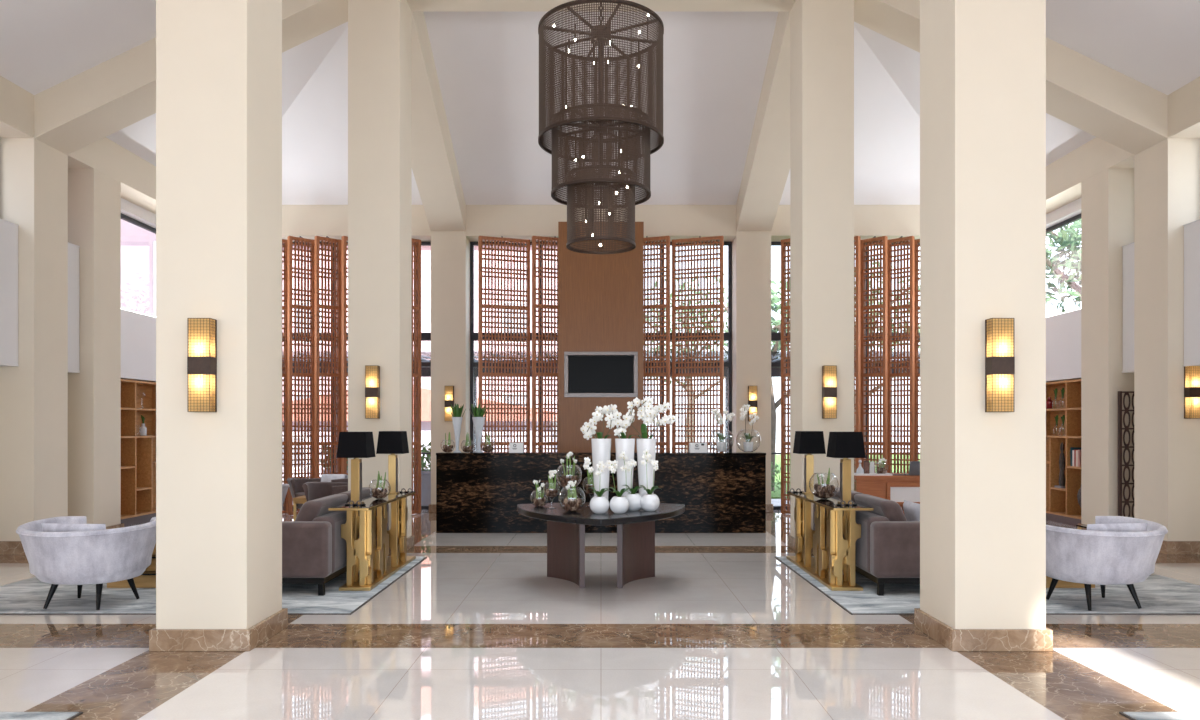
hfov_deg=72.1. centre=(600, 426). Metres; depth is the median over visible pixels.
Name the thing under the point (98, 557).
armchair
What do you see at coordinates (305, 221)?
wall
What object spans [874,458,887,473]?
flower bowl
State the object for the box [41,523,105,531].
cushion
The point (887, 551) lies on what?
sofa
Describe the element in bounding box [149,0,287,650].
column
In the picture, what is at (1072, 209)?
trim
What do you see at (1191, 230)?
wall box
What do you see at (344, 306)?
lattice screen
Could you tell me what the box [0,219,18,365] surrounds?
wall box
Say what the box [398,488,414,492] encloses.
chain
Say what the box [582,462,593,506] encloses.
bowl
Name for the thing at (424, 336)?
window
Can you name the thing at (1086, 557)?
armchair
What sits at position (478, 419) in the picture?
vase
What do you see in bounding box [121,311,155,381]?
wall
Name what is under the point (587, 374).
television
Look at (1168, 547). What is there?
baseboard
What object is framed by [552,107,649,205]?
lampshade
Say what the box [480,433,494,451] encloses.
bowl
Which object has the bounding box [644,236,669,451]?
lattice screen
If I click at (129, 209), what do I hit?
trim
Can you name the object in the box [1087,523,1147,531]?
cushion
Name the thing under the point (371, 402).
diffuser
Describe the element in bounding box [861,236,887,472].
lattice screen
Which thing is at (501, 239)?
lattice screen
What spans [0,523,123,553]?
baseboard
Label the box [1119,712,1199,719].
rug
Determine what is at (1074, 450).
book
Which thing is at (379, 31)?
column
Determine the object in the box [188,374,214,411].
diffuser
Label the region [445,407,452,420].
diffuser
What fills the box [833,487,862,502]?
cushion
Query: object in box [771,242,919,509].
window
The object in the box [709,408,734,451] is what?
globe
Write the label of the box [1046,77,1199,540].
wall
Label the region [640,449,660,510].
orchid pot
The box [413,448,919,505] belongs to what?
ground
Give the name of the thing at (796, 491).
chain
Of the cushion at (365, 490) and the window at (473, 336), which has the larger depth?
the window at (473, 336)
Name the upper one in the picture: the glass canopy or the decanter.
the glass canopy
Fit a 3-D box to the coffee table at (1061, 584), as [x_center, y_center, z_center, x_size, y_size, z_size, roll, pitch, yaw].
[4.000,1.321,7.860,1.000,0.270,0.860,0,0,0]
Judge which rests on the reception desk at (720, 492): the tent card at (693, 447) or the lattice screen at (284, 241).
the tent card at (693, 447)
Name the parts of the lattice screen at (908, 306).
rail, rail, rail, rail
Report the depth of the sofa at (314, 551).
7.13 m
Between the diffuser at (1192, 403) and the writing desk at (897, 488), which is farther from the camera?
the writing desk at (897, 488)
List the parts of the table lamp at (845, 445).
plate, lamp shade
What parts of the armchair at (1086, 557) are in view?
leg, leg, leg, leg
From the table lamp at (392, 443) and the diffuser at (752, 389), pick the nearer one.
the table lamp at (392, 443)
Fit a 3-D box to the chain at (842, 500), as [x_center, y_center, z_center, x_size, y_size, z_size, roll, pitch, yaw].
[2.240,0.695,7.520,0.192,0.052,0.052,0,0,0]
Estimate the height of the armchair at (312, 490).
0.733 m
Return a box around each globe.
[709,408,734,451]
[736,404,760,451]
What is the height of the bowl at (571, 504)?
0.276 m
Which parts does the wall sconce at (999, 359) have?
plate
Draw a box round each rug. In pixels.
[0,556,426,614]
[0,712,82,719]
[775,556,1199,614]
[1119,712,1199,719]
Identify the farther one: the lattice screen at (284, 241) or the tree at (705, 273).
the tree at (705, 273)
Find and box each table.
[107,544,155,587]
[293,495,306,520]
[329,491,415,590]
[517,502,684,587]
[786,491,872,590]
[1046,576,1094,587]
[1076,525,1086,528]
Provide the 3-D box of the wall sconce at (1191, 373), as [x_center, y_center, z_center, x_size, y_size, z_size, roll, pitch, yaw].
[6.820,-0.401,9.499,0.149,0.608,0.097,0,0,0]
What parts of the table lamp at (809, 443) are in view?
plate, lamp shade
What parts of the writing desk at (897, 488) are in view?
panel, panel frame, white panel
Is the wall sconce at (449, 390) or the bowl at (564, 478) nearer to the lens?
the bowl at (564, 478)
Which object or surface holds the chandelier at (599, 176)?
hanging from the ceiling
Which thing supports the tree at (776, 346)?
on the lawn at (777, 494)
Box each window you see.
[121,214,155,233]
[293,242,430,509]
[470,242,731,451]
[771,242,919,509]
[1046,214,1080,233]
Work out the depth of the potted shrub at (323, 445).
16.27 m
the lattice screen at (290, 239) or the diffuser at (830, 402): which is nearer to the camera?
the diffuser at (830, 402)
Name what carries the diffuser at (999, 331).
attached to the wall sconce at (999, 359)
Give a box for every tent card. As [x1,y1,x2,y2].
[509,443,523,452]
[688,443,707,452]
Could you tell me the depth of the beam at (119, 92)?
9.55 m
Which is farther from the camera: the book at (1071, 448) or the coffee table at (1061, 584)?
the book at (1071, 448)
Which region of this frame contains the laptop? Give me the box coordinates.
[904,461,919,474]
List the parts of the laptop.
lid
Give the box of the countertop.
[436,452,765,454]
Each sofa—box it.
[282,487,388,595]
[813,487,919,595]
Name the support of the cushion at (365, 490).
on the sofa at (314, 551)
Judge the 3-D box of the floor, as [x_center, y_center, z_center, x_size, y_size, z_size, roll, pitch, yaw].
[0.000,1.500,5.900,15.000,0.060,18.200,0,0,0]
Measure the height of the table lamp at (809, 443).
0.670 m
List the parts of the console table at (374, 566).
glass, plate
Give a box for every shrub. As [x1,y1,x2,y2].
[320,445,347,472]
[413,441,430,505]
[771,462,780,491]
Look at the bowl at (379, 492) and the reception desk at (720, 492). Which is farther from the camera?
the reception desk at (720, 492)
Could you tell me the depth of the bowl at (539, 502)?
7.72 m
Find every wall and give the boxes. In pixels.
[0,76,155,540]
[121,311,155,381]
[282,205,919,241]
[558,222,643,451]
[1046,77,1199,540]
[1046,311,1080,381]
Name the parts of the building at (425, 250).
pane, pane, pane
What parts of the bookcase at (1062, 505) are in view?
shelf, shelf, shelf, shelf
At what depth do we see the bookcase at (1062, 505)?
12.69 m
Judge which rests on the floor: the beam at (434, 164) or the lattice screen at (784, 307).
the lattice screen at (784, 307)
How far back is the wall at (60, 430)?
10.01 m
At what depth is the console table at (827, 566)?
7.71 m
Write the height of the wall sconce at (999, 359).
0.608 m
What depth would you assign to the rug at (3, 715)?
4.16 m
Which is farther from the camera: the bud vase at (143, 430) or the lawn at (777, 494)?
the lawn at (777, 494)
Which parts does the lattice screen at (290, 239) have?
rail, rail, rail, rail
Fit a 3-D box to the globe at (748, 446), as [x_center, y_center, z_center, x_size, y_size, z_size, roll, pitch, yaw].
[2.075,0.015,11.620,0.350,0.673,0.350,0,0,0]
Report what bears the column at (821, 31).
on the floor
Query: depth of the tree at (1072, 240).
17.24 m
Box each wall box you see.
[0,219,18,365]
[68,242,79,372]
[1122,242,1133,372]
[1183,219,1199,365]
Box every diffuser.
[188,319,214,356]
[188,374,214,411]
[366,366,376,386]
[366,397,376,417]
[445,386,452,399]
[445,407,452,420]
[749,386,756,399]
[749,407,756,420]
[825,366,835,386]
[825,397,835,417]
[987,319,1012,356]
[987,374,1012,411]
[1186,366,1199,386]
[1186,397,1199,417]
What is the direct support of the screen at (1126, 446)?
on the floor
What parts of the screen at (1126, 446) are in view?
post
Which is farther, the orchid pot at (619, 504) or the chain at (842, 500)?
the chain at (842, 500)
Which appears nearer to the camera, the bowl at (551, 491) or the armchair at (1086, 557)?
the armchair at (1086, 557)
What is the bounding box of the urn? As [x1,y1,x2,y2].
[1077,487,1080,506]
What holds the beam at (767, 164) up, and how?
attached to the ceiling
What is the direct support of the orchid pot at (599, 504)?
on the table at (565, 529)
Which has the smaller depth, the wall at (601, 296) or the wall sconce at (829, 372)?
the wall sconce at (829, 372)
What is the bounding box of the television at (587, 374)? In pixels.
[569,356,632,392]
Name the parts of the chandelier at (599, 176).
rod, rod, rod, rod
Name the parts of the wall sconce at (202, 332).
plate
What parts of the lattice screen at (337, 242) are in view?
rail, rail, rail, rail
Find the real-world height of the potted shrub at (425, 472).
1.259 m
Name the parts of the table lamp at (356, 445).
lamp shade, plate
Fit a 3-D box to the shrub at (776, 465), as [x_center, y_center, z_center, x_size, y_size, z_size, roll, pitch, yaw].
[3.516,1.129,18.295,1.210,0.870,1.196,0,0,0]
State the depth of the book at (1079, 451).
12.15 m
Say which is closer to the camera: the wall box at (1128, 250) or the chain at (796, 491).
the chain at (796, 491)
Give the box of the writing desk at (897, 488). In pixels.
[854,473,919,504]
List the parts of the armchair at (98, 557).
leg, leg, leg, leg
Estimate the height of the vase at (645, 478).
1.027 m
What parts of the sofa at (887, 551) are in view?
arm, leg, rail, arm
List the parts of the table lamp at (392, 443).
lamp shade, plate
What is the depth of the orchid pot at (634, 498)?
7.39 m
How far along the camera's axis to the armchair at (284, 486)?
11.38 m
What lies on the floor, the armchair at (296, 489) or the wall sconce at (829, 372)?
the armchair at (296, 489)
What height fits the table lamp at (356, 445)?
0.670 m
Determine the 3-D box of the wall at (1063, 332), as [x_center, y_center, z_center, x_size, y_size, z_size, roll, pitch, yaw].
[7.150,-2.035,13.085,0.300,2.630,3.630,0,0,0]
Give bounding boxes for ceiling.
[0,0,1199,204]
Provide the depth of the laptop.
12.07 m
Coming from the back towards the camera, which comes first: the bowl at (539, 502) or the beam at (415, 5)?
the beam at (415, 5)
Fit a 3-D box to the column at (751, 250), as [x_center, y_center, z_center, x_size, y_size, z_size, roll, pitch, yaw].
[2.630,-0.950,14.500,0.660,4.840,0.660,0,0,0]
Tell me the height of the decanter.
0.212 m
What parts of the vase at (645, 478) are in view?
stem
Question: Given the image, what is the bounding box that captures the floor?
[0,510,1199,719]
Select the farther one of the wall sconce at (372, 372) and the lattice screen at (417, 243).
the lattice screen at (417, 243)
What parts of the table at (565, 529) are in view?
leg, leg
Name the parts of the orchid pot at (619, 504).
pot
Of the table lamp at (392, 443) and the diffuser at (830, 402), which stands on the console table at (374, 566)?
the table lamp at (392, 443)
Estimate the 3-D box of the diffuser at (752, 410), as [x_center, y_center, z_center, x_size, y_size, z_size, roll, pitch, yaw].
[2.600,-0.220,14.148,0.137,0.243,0.082,0,0,0]
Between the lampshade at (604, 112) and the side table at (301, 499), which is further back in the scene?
the side table at (301, 499)
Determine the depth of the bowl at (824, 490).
8.14 m
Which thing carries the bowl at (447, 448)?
on the reception desk at (720, 492)
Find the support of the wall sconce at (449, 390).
attached to the column at (450, 250)
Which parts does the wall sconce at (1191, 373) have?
plate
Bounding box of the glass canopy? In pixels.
[293,351,919,451]
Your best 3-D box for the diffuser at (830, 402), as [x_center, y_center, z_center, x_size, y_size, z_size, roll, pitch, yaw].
[2.630,-0.220,9.498,0.137,0.243,0.082,0,0,0]
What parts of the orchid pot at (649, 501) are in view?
pot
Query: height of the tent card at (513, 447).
0.140 m
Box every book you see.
[1070,447,1080,465]
[1072,450,1073,465]
[1074,450,1075,465]
[1076,450,1077,466]
[1078,450,1080,466]
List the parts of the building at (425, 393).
pane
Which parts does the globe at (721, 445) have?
pot, glass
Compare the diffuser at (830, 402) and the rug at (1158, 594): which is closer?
the rug at (1158, 594)
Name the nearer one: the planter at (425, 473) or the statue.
the statue
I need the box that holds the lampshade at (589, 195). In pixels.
[567,169,634,250]
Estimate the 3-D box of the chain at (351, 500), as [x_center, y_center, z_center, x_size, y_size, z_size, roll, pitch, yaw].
[-2.240,0.695,7.520,0.192,0.052,0.052,0,0,0]
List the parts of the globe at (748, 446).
pot, glass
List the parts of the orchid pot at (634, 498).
pot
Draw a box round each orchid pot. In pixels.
[583,457,611,513]
[605,460,631,513]
[618,451,644,510]
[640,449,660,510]
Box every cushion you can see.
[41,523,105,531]
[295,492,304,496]
[295,494,347,520]
[339,487,372,502]
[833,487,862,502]
[854,494,906,520]
[903,500,919,520]
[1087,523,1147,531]
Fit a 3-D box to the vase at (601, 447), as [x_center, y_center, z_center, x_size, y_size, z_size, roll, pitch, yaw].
[0.003,0.272,7.600,0.389,0.956,0.184,0,0,0]
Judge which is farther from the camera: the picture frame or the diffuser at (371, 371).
the picture frame
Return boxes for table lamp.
[336,432,375,503]
[376,431,408,493]
[793,431,825,493]
[826,432,865,503]
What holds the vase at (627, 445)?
on the table at (565, 529)
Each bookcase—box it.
[121,379,155,526]
[1046,379,1080,526]
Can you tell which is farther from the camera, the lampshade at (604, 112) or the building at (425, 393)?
the building at (425, 393)
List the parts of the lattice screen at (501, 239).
rail, rail, rail, rail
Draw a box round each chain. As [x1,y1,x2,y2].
[345,500,365,504]
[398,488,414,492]
[787,488,803,492]
[836,500,856,504]
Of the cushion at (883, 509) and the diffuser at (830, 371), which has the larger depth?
the diffuser at (830, 371)
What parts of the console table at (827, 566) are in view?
plate, glass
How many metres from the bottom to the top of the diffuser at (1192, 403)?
0.243 m
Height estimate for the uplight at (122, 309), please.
0.050 m
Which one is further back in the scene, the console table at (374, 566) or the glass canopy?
the glass canopy
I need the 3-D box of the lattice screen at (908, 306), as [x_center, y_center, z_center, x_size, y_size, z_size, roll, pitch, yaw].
[5.105,-0.869,13.966,0.490,4.670,0.355,0,0,43]
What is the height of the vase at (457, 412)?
0.692 m
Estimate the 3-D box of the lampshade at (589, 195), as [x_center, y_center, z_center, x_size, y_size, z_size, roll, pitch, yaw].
[0.000,-1.985,7.600,0.628,0.630,0.628,0,0,0]
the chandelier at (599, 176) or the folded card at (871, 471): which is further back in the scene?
the folded card at (871, 471)
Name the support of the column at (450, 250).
on the floor
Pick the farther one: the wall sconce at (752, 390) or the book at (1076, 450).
the wall sconce at (752, 390)
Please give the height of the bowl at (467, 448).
0.279 m
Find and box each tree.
[646,273,727,451]
[708,280,786,490]
[777,258,919,394]
[1046,219,1080,312]
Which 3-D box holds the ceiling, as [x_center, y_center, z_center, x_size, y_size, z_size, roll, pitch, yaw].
[0.000,-4.938,5.510,13.160,2.216,17.420,0,0,0]
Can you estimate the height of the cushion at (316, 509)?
0.345 m
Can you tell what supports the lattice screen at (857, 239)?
on the floor
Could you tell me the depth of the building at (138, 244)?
19.62 m
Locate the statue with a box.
[1054,442,1065,487]
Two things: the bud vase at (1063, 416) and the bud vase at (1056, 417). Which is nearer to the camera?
the bud vase at (1063, 416)
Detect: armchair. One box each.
[16,516,155,609]
[282,484,289,509]
[286,478,347,508]
[302,482,347,500]
[1046,516,1167,610]
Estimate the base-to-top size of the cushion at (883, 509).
0.345 m
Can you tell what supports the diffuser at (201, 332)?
attached to the wall sconce at (202, 332)
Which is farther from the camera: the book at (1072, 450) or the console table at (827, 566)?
the book at (1072, 450)
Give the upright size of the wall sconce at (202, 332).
0.608 m
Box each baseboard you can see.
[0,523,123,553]
[1078,523,1199,553]
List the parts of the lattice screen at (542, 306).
rail, rail, rail, rail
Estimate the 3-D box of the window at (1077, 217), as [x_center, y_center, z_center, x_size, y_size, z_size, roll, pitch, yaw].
[7.170,-2.440,12.635,0.060,1.480,2.730,0,0,0]
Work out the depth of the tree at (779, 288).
23.70 m
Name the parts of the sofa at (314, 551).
arm, rail, leg, arm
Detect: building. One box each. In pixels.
[121,219,155,316]
[293,246,556,411]
[293,386,556,479]
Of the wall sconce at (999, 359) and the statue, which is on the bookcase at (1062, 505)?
the statue
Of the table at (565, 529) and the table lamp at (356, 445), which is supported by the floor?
the table at (565, 529)
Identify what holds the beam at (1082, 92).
attached to the ceiling
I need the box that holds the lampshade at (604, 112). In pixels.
[539,1,662,158]
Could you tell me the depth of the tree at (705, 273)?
33.86 m
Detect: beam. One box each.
[34,0,347,154]
[407,0,794,11]
[412,12,465,230]
[736,12,789,230]
[854,0,1167,154]
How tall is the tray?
0.030 m
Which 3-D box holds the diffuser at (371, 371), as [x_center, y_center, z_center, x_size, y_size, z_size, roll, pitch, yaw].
[-2.630,-0.580,9.498,0.137,0.248,0.082,0,0,0]
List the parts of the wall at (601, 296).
niche frame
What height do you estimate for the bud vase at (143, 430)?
0.321 m
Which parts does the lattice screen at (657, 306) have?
rail, rail, rail, rail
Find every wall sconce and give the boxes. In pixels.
[187,318,216,411]
[365,365,379,418]
[445,386,453,420]
[748,386,756,420]
[822,365,836,418]
[985,318,1014,411]
[1184,366,1199,418]
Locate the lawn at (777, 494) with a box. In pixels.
[771,455,919,498]
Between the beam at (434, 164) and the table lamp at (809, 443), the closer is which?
the table lamp at (809, 443)
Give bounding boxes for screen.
[282,239,286,513]
[287,236,313,514]
[314,236,340,477]
[341,236,347,474]
[412,238,420,513]
[478,236,529,451]
[532,236,557,451]
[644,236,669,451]
[672,236,723,451]
[781,238,789,513]
[854,236,860,490]
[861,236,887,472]
[888,236,914,514]
[915,239,919,460]
[1118,391,1133,517]
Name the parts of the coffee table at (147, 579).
glass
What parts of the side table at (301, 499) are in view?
leg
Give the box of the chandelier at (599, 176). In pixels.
[538,0,663,253]
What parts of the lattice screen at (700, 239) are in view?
rail, rail, rail, rail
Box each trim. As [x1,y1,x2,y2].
[121,198,155,228]
[1046,198,1080,228]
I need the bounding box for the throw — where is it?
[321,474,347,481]
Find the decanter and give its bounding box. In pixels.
[856,460,863,473]
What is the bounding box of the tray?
[854,473,891,475]
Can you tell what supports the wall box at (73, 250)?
attached to the wall at (60, 430)
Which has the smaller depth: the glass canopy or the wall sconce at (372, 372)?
the wall sconce at (372, 372)
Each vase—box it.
[140,415,146,435]
[450,403,465,452]
[469,403,488,452]
[580,404,621,498]
[614,397,640,495]
[632,397,677,508]
[1046,397,1052,408]
[1053,388,1058,407]
[1053,415,1059,435]
[1059,415,1064,434]
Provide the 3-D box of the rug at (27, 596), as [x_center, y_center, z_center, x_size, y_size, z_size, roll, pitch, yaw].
[-3.735,1.463,7.880,3.554,0.014,2.844,0,0,0]
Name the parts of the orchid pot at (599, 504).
pot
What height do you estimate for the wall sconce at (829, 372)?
0.608 m
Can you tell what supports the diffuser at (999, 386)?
attached to the wall sconce at (999, 359)
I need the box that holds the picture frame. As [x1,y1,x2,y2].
[864,461,868,473]
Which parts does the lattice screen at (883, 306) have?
rail, rail, rail, rail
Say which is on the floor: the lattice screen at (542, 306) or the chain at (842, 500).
the lattice screen at (542, 306)
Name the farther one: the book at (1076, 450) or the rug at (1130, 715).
the book at (1076, 450)
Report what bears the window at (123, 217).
in the wall at (138, 332)
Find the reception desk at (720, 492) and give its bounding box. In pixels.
[436,452,765,532]
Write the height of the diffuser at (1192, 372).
0.248 m
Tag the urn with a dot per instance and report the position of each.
(1079, 491)
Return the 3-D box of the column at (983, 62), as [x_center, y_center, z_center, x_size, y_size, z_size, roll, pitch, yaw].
[2.630,-2.180,5.730,0.660,7.300,0.660,0,0,0]
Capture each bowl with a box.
[369,471,390,498]
[441,432,454,451]
[461,433,473,451]
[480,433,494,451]
[530,480,547,506]
[543,470,559,508]
[556,452,581,505]
[558,480,585,511]
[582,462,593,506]
[809,468,838,498]
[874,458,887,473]
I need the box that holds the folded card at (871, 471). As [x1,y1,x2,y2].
[869,462,873,473]
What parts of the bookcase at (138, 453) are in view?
shelf, shelf, shelf, shelf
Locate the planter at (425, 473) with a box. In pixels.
[413,469,430,505]
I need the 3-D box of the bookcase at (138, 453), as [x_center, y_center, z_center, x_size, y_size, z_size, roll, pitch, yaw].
[-7.175,0.385,12.635,0.350,2.170,2.690,0,0,0]
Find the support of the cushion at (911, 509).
on the sofa at (887, 551)
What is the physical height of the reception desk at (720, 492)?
1.110 m
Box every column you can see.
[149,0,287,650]
[348,0,414,553]
[429,231,469,512]
[732,231,772,512]
[787,0,853,553]
[914,0,1052,650]
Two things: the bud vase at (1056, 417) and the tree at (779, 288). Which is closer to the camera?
the bud vase at (1056, 417)
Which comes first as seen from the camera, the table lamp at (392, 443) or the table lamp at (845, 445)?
the table lamp at (845, 445)
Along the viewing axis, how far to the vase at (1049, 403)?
13.06 m
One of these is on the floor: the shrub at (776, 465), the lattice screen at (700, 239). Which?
the lattice screen at (700, 239)
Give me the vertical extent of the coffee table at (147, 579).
0.405 m
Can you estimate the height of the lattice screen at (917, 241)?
4.670 m
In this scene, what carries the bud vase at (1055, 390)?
on the bookcase at (1062, 505)
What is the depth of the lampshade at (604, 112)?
7.16 m
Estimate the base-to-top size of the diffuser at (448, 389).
0.248 m

